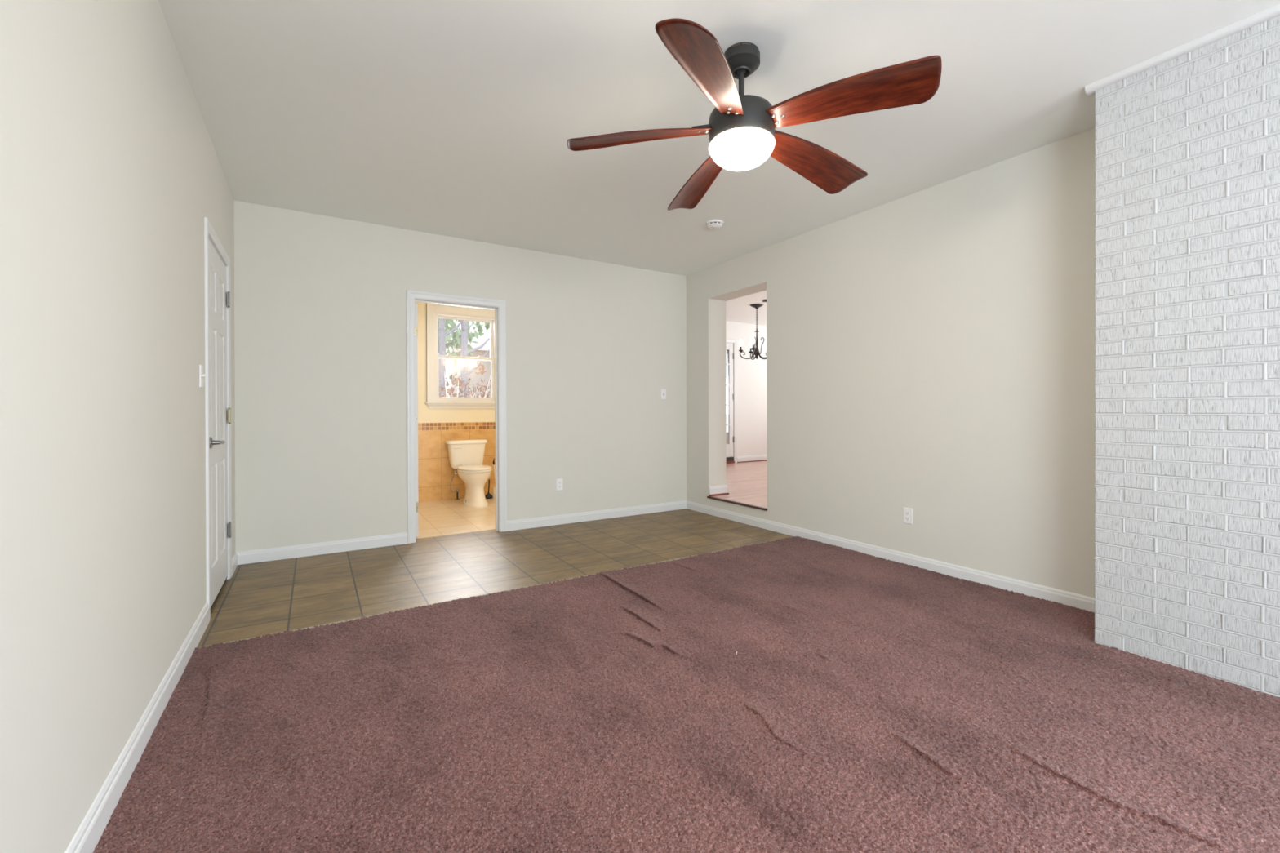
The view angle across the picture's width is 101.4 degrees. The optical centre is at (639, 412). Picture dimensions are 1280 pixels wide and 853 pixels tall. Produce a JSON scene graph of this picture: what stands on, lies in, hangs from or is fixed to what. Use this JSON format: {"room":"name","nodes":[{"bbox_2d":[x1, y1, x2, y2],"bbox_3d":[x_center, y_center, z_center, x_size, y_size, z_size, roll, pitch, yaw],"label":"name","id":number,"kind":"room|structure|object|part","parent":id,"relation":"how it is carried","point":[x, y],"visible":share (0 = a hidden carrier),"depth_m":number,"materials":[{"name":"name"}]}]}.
{"room":"empty living room","nodes":[
{"label":"empty living room","id":0,"kind":"room"},
{"bbox_2d":[0,0,235,852],"bbox_3d":[-0.017,-0.183,-1.013,0.120,2.804,11.539,0,0,-32],"label":"wall","id":1,"kind":"structure","parent":0,"point":[111,172],"depth_m":1.36,"materials":[{"name":"paint"}]},
{"bbox_2d":[64,602,209,852],"bbox_3d":[0.366,1.069,-1.493,0.014,0.110,10.075,0,0,-32],"label":"baseboard","id":2,"kind":"structure","parent":1,"relation":"attached to","point":[88,834],"depth_m":1.61,"materials":[{"name":"white wood"}]},
{"bbox_2d":[199,364,204,387],"bbox_3d":[-2.227,-0.185,2.666,0.020,0.114,0.070,0,0,-32],"label":"light switch","id":3,"kind":"object","parent":1,"relation":"attached to","point":[202,375],"visible":1,"depth_m":2.64,"materials":[{"name":"white plastic"}]},
{"bbox_2d":[204,217,231,618],"bbox_3d":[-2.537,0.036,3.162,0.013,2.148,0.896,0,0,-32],"label":"trim","id":4,"kind":"structure","parent":1,"relation":"attached to","point":[209,231],"depth_m":2.80,"materials":[{"name":"white wood"}]},
{"bbox_2d":[208,237,231,608],"bbox_3d":[-2.537,0.065,3.170,0.097,2.063,0.766,0,0,-32],"label":"door","id":5,"kind":"structure","parent":1,"relation":"in","point":[217,268],"depth_m":3.15,"materials":[{"name":"white wood"}]},
{"bbox_3d":[-2.358,0.165,2.903,0.045,0.064,0.064,0,0,-32],"label":"handle","id":6,"kind":"part","parent":5,"relation":"part of","materials":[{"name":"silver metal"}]},
{"bbox_2d":[231,552,237,576],"bbox_3d":[-2.858,1.063,3.685,0.014,0.092,0.323,0,0,-32],"label":"baseboard","id":7,"kind":"structure","parent":1,"relation":"attached to","point":[234,560],"depth_m":3.67,"materials":[{"name":"white wood"}]},
{"bbox_2d":[233,200,686,551],"bbox_3d":[-1.187,-0.201,4.985,4.475,2.804,0.120,0,0,-32],"label":"wall","id":8,"kind":"structure","parent":0,"point":[593,347],"depth_m":4.40,"materials":[{"name":"paint"}]},
{"bbox_2d":[235,532,407,564],"bbox_3d":[-2.456,1.060,4.118,1.155,0.092,0.014,0,0,-32],"label":"baseboard","id":9,"kind":"structure","parent":8,"relation":"attached to","point":[350,544],"depth_m":4.08,"materials":[{"name":"white wood"}]},
{"bbox_2d":[415,303,418,537],"bbox_3d":[-2.149,0.067,4.887,0.034,2.048,0.712,0,0,-32],"label":"door","id":10,"kind":"structure","parent":8,"relation":"in","point":[416,304],"depth_m":4.59,"materials":[{"name":"white wood"}]},
{"bbox_2d":[406,289,506,543],"bbox_3d":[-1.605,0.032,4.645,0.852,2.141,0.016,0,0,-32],"label":"trim","id":11,"kind":"structure","parent":8,"relation":"attached to","point":[411,295],"depth_m":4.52,"materials":[{"name":"white wood"}]},
{"bbox_2d":[555,478,562,490],"bbox_3d":[-0.792,0.708,5.156,0.070,0.114,0.009,0,0,-32],"label":"wall outlet","id":12,"kind":"object","parent":8,"relation":"attached to","point":[558,482],"visible":1,"depth_m":5.15,"materials":[{"name":"white plastic"}]},
{"bbox_2d":[506,500,687,531],"bbox_3d":[-0.352,1.051,5.429,2.097,0.092,0.014,0,0,-32],"label":"baseboard","id":13,"kind":"structure","parent":8,"relation":"attached to","point":[520,524],"depth_m":5.34,"materials":[{"name":"white wood"}]},
{"bbox_2d":[661,388,666,399],"bbox_3d":[0.265,-0.207,5.808,0.070,0.114,0.020,0,0,-32],"label":"light switch","id":14,"kind":"object","parent":8,"relation":"attached to","point":[663,391],"visible":1,"depth_m":5.81,"materials":[{"name":"white plastic"}]},
{"bbox_2d":[196,495,794,647],"bbox_3d":[-1.408,1.151,5.131,4.245,0.100,3.885,0,0,-32],"label":"floor","id":15,"kind":"structure","parent":0,"point":[261,598],"depth_m":3.83,"materials":[{"name":"tile"}]},
{"bbox_2d":[449,468,460,500],"bbox_3d":[-2.313,0.899,6.579,0.081,0.398,0.130,0,0,27],"label":"supply valve","id":16,"kind":"object","parent":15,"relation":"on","point":[455,469],"visible":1,"depth_m":6.55,"materials":[{"name":"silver metal"}]},
{"bbox_2d":[444,439,492,507],"bbox_3d":[-2.049,0.720,6.396,0.496,0.755,0.792,0,0,-32],"label":"toilet","id":17,"kind":"object","parent":15,"relation":"on","point":[467,455],"visible":1,"depth_m":6.29,"materials":[{"name":"ceramic"}]},
{"bbox_3d":[-2.201,0.545,6.639,0.452,0.305,0.208,0,0,-32],"label":"tank","id":18,"kind":"part","parent":17,"relation":"part of","materials":[{"name":"ceramic"}]},
{"bbox_3d":[-2.197,0.368,6.632,0.496,0.052,0.233,0,0,-32],"label":"tank lid","id":19,"kind":"part","parent":17,"relation":"part of","materials":[{"name":"ceramic"}]},
{"bbox_3d":[-1.982,0.656,6.289,0.376,0.027,0.485,0,0,-32],"label":"lid","id":20,"kind":"part","parent":17,"relation":"part of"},
{"bbox_3d":[-1.992,0.898,6.307,0.364,0.400,0.580,0,0,-32],"label":"bowl","id":21,"kind":"part","parent":17,"relation":"part of","materials":[{"name":"ceramic"}]},
{"bbox_3d":[-1.980,0.685,6.285,0.380,0.021,0.489,0,0,-32],"label":"seat","id":22,"kind":"part","parent":17,"relation":"part of","materials":[{"name":"white plastic"}]},
{"bbox_2d":[199,540,775,648],"bbox_3d":[-0.354,1.099,3.529,4.100,0.009,0.028,0,0,-32],"label":"trim","id":23,"kind":"structure","parent":15,"relation":"on","point":[343,621],"depth_m":2.94,"materials":[{"name":"metal"}]},
{"bbox_2d":[484,479,493,498],"bbox_3d":[-1.942,0.975,6.709,0.104,0.239,0.104,0,0,-32],"label":"plunger","id":24,"kind":"object","parent":15,"relation":"on","point":[488,495],"visible":0.95,"depth_m":6.69,"materials":[{"name":"black rubber"}]},
{"bbox_2d":[484,492,493,498],"bbox_3d":[-1.942,1.058,6.710,0.104,0.073,0.104,0,0,-32],"label":"toilet brush","id":25,"kind":"object","parent":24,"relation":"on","point":[488,495],"depth_m":6.68,"materials":[{"name":"black plastic"}]},
{"bbox_2d":[493,458,495,498],"bbox_3d":[-1.835,0.840,6.705,0.102,0.513,0.100,0,0,-32],"label":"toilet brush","id":26,"kind":"object","parent":15,"relation":"on","point":[494,488],"visible":0.46,"depth_m":6.68,"materials":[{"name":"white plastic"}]},
{"bbox_2d":[415,302,767,457],"bbox_3d":[0.119,-0.229,8.319,8.440,2.830,0.157,0,0,-32],"label":"wall","id":27,"kind":"structure","parent":0,"point":[752,433],"depth_m":9.33,"materials":[{"name":"paint"}]},
{"bbox_2d":[417,422,495,502],"bbox_3d":[-2.042,0.610,6.876,3.000,0.973,0.010,0,0,-32],"label":"wall tile","id":28,"kind":"object","parent":27,"relation":"attached to","point":[435,473],"depth_m":6.60,"materials":[{"name":"tile"}]},
{"bbox_2d":[425,302,494,408],"bbox_3d":[-2.258,-0.709,6.780,1.000,1.312,0.160,0,0,-32],"label":"window","id":29,"kind":"structure","parent":27,"relation":"in","point":[433,311],"depth_m":6.65,"materials":[{"name":"white wood"}]},
{"bbox_3d":[-2.282,-0.966,6.816,0.738,0.542,0.032,0,0,-32],"label":"sash","id":30,"kind":"part","parent":29,"relation":"part of","materials":[{"name":"clear glass"}]},
{"bbox_3d":[-2.261,-0.447,6.786,0.738,0.565,0.032,0,0,-32],"label":"sash","id":31,"kind":"part","parent":29,"relation":"part of","materials":[{"name":"clear glass"}]},
{"bbox_2d":[725,342,734,457],"bbox_3d":[1.320,-0.224,9.027,0.787,2.000,0.045,0,0,-32],"label":"door","id":32,"kind":"structure","parent":27,"relation":"in","point":[730,356],"depth_m":9.18,"materials":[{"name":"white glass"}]},
{"bbox_3d":[1.315,-0.276,9.028,0.580,1.655,0.004,0,0,-32],"label":"glass pane","id":33,"kind":"part","parent":32,"relation":"part of","materials":[{"name":"white"}]},
{"bbox_2d":[725,338,737,462],"bbox_3d":[1.323,-0.203,9.010,0.911,2.178,0.016,0,0,-32],"label":"trim","id":34,"kind":"structure","parent":27,"relation":"attached to","point":[731,340],"depth_m":9.23,"materials":[{"name":"white wood"}]},
{"bbox_2d":[737,454,767,462],"bbox_3d":[2.673,0.822,9.854,2.250,0.105,0.014,0,0,-32],"label":"baseboard","id":35,"kind":"structure","parent":27,"relation":"attached to","point":[761,457],"depth_m":9.44,"materials":[{"name":"white wood"}]},
{"bbox_2d":[737,459,767,462],"bbox_3d":[2.680,0.871,9.842,2.250,0.018,0.018,0,0,-32],"label":"trim","id":36,"kind":"structure","parent":27,"relation":"attached to","point":[763,460],"depth_m":9.44,"materials":[{"name":"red wood"}]},
{"bbox_2d":[158,0,1279,275],"bbox_3d":[1.757,-1.593,0.030,4.245,0.100,11.439,0,0,-32],"label":"ceiling","id":37,"kind":"structure","parent":0,"point":[455,118],"depth_m":2.56,"materials":[{"name":"paint"}]},
{"bbox_2d":[706,219,723,229],"bbox_3d":[0.612,-1.533,4.284,0.140,0.044,0.140,0,0,-32],"label":"smoke detector","id":38,"kind":"object","parent":37,"relation":"attached to","point":[713,224],"visible":1,"depth_m":4.24,"materials":[{"name":"white plastic"}]},
{"bbox_3d":[0.612,-1.549,4.284,0.140,0.013,0.140,0,0,-32],"label":"plate","id":39,"kind":"part","parent":38,"relation":"part of","materials":[{"name":"white plastic"}]},
{"bbox_2d":[567,17,942,210],"bbox_3d":[0.475,-1.307,2.279,1.434,0.482,1.460,0,0,-32],"label":"ceiling fan","id":40,"kind":"object","parent":37,"relation":"hanging from","point":[740,128],"visible":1,"depth_m":2.13,"materials":[{"name":"brown wood"}]},
{"bbox_3d":[-0.005,-1.188,2.273,0.629,0.109,0.179,0,-1,-2],"label":"fan blade","id":41,"kind":"part","parent":40,"relation":"part of","materials":[{"name":"brown wood"}]},
{"bbox_3d":[0.318,-1.182,2.685,0.179,0.109,0.629,0,-1,-19],"label":"fan blade","id":42,"kind":"part","parent":40,"relation":"part of","materials":[{"name":"brown wood"}]},
{"bbox_3d":[0.245,-1.192,1.860,0.178,0.100,0.630,0,0,23],"label":"fan blade","id":43,"kind":"part","parent":40,"relation":"part of","materials":[{"name":"brown wood"}]},
{"bbox_3d":[0.439,-1.117,2.260,0.279,0.103,0.279,0,0,-32],"label":"lamp shade","id":44,"kind":"part","parent":40,"relation":"part of","materials":[{"name":"white glass"}]},
{"bbox_3d":[0.821,-1.183,2.482,0.629,0.109,0.179,1,-1,-34],"label":"fan blade","id":45,"kind":"part","parent":40,"relation":"part of","materials":[{"name":"brown wood"}]},
{"bbox_3d":[0.786,-1.189,1.984,0.629,0.109,0.179,0,-1,35],"label":"fan blade","id":46,"kind":"part","parent":40,"relation":"part of","materials":[{"name":"brown wood"}]},
{"bbox_2d":[713,461,767,507],"bbox_3d":[2.824,0.934,7.037,4.972,0.090,4.957,0,0,-32],"label":"floor","id":47,"kind":"structure","parent":0,"point":[746,482],"depth_m":6.61,"materials":[{"name":"brown wood"}]},
{"bbox_3d":[1.298,0.866,9.059,0.781,0.040,0.150,0,0,-32],"label":"trim","id":48,"kind":"structure","parent":47,"relation":"on","visible":0},
{"bbox_2d":[726,457,733,461],"bbox_3d":[1.311,0.814,9.032,0.769,0.065,0.050,0,0,-32],"label":"grille","id":49,"kind":"object","parent":48,"relation":"on","point":[728,459],"visible":0.13,"depth_m":9.18,"materials":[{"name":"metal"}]},
{"bbox_2d":[725,290,766,325],"bbox_3d":[2.961,-1.646,7.117,4.876,0.100,5.197,0,0,-32],"label":"ceiling","id":50,"kind":"structure","parent":0,"point":[739,309],"depth_m":8.11,"materials":[{"name":"paint"}]},
{"bbox_2d":[738,303,766,359],"bbox_3d":[1.745,-1.192,7.744,0.500,0.808,0.512,0,0,-32],"label":"chandelier","id":51,"kind":"object","parent":50,"relation":"hanging from","point":[752,344],"visible":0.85,"depth_m":7.73,"materials":[{"name":"metal"}]},
{"bbox_3d":[1.498,-1.045,7.772,0.062,0.120,0.062,0,0,-32],"label":"candle bulb","id":52,"kind":"part","parent":51,"relation":"part of","materials":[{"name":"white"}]},
{"bbox_3d":[1.589,-0.854,7.760,0.225,0.118,0.016,0,0,8],"label":"arm","id":53,"kind":"part","parent":51,"relation":"part of","materials":[{"name":"metal"}]},
{"bbox_3d":[1.626,-1.044,7.531,0.062,0.120,0.062,0,0,-32],"label":"candle bulb","id":54,"kind":"part","parent":51,"relation":"part of","materials":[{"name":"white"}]},
{"bbox_3d":[1.727,-1.374,7.739,0.020,0.344,0.020,0,0,13],"label":"chain","id":55,"kind":"part","parent":51,"relation":"part of","materials":[{"name":"metal"}]},
{"bbox_2d":[686,127,1095,597],"bbox_3d":[3.053,-0.226,2.171,0.248,2.854,13.697,0,0,-32],"label":"wall","id":56,"kind":"structure","parent":0,"point":[931,351],"depth_m":3.58,"materials":[{"name":"paint"}]},
{"bbox_2d":[709,484,728,494],"bbox_3d":[0.857,0.841,5.717,0.254,0.088,0.014,0,0,-32],"label":"baseboard","id":57,"kind":"object","parent":56,"relation":"attached to","point":[713,490],"visible":1,"depth_m":5.71,"materials":[{"name":"white wood"}]},
{"bbox_2d":[709,493,728,496],"bbox_3d":[0.867,0.890,5.708,0.268,0.016,0.016,0,0,-32],"label":"trim","id":58,"kind":"structure","parent":56,"relation":"attached to","point":[714,495],"depth_m":5.70,"materials":[{"name":"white wood"}]},
{"bbox_2d":[706,496,767,511],"bbox_3d":[0.965,0.910,5.287,0.035,0.021,0.865,0,0,-32],"label":"trim","id":59,"kind":"structure","parent":56,"relation":"attached to","point":[709,497],"depth_m":5.23,"materials":[{"name":"brown wood"}]},
{"bbox_2d":[686,501,1095,612],"bbox_3d":[1.555,1.059,4.338,0.014,0.100,3.882,0,0,-32],"label":"baseboard","id":60,"kind":"structure","parent":56,"relation":"attached to","point":[1077,601],"depth_m":3.68,"materials":[{"name":"white wood"}]},
{"bbox_2d":[902,506,912,524],"bbox_3d":[1.920,0.740,3.754,0.009,0.114,0.070,0,0,-32],"label":"wall outlet","id":61,"kind":"object","parent":56,"relation":"attached to","point":[907,513],"visible":1,"depth_m":3.75,"materials":[{"name":"white plastic"}]},
{"bbox_2d":[1094,15,1279,697],"bbox_3d":[2.887,-0.198,1.751,0.478,2.708,2.013,0,0,-32],"label":"wall","id":62,"kind":"structure","parent":0,"point":[1187,146],"depth_m":2.21,"materials":[{"name":"brick"}]},
{"bbox_2d":[1084,4,1279,96],"bbox_3d":[2.626,-1.535,1.719,0.054,0.031,1.847,0,0,-32],"label":"trim","id":63,"kind":"structure","parent":62,"relation":"attached to","point":[1274,11],"depth_m":2.20,"materials":[{"name":"white wood"}]},
{"bbox_3d":[2.203,1.168,-0.666,4.245,0.088,9.775,0,0,-32],"label":"floor","id":64,"kind":"structure","parent":0,"visible":0},
{"bbox_2d":[93,536,1279,852],"bbox_3d":[2.210,1.093,-0.584,4.081,0.035,9.682,0,0,-32],"label":"carpet","id":65,"kind":"object","parent":64,"relation":"on","point":[864,703],"visible":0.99,"depth_m":1.79,"materials":[{"name":"carpet"}]},
{"label":"outside","id":66,"kind":"structure","parent":0,"visible":0},
{"bbox_3d":[-9.115,1.360,22.211,36.000,0.100,32.660,0,0,-32],"label":"ground","id":67,"kind":"structure","parent":66,"visible":0},
{"bbox_2d":[438,318,460,395],"bbox_3d":[-5.134,-1.869,14.135,1.597,6.509,0.800,0,0,8],"label":"tree","id":68,"kind":"object","parent":67,"relation":"on","point":[442,335],"visible":0.23,"depth_m":13.77,"materials":[{"name":"grey plant"}]},
{"bbox_2d":[439,375,479,397],"bbox_3d":[-3.655,0.316,10.493,1.357,2.156,0.662,0,0,-41],"label":"shrub","id":69,"kind":"object","parent":67,"relation":"on","point":[461,384],"visible":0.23,"depth_m":10.41,"materials":[{"name":"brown plant"}]},
{"bbox_2d":[438,373,480,397],"bbox_3d":[-5.321,0.112,14.832,1.126,2.546,1.384,0,0,30],"label":"bush","id":70,"kind":"object","parent":67,"relation":"on","point":[451,375],"visible":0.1,"depth_m":14.85,"materials":[{"name":"green plant"}]},
{"bbox_2d":[437,318,484,381],"bbox_3d":[-6.276,-2.127,16.576,2.637,7.006,2.137,0,0,-32],"label":"tree","id":71,"kind":"object","parent":67,"relation":"on","point":[455,340],"visible":0.16,"depth_m":16.49,"materials":[{"name":"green plant"}]},
{"bbox_2d":[439,362,490,397],"bbox_3d":[-2.830,0.282,8.353,1.432,2.237,0.866,0,0,-32],"label":"shrub","id":72,"kind":"object","parent":67,"relation":"on","point":[482,369],"visible":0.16,"depth_m":8.47,"materials":[{"name":"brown plant"}]},
{"bbox_2d":[448,342,491,397],"bbox_3d":[-5.115,-0.696,21.259,4.600,4.000,2.900,0,0,-32],"label":"garden shed","id":73,"kind":"object","parent":67,"relation":"on","point":[475,378],"visible":0.02,"depth_m":19.49,"materials":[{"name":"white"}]},
{"bbox_2d":[460,320,489,397],"bbox_3d":[-4.345,-1.948,13.233,1.475,6.657,2.043,0,0,28],"label":"tree","id":74,"kind":"object","parent":67,"relation":"on","point":[464,373],"visible":0.13,"depth_m":13.10,"materials":[{"name":"grey plant"}]},
{"bbox_2d":[472,377,490,397],"bbox_3d":[-3.627,0.283,12.203,1.288,2.214,0.711,0,0,-32],"label":"shrub","id":75,"kind":"object","parent":67,"relation":"on","point":[482,395],"visible":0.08,"depth_m":12.19,"materials":[{"name":"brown plant"}]},
{"bbox_2d":[482,322,489,330],"bbox_3d":[-4.338,-2.137,18.289,2.542,7.003,2.033,0,0,-32],"label":"tree","id":76,"kind":"object","parent":67,"relation":"on","point":[486,326],"visible":0.02,"depth_m":17.62,"materials":[{"name":"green plant"}]}
]}

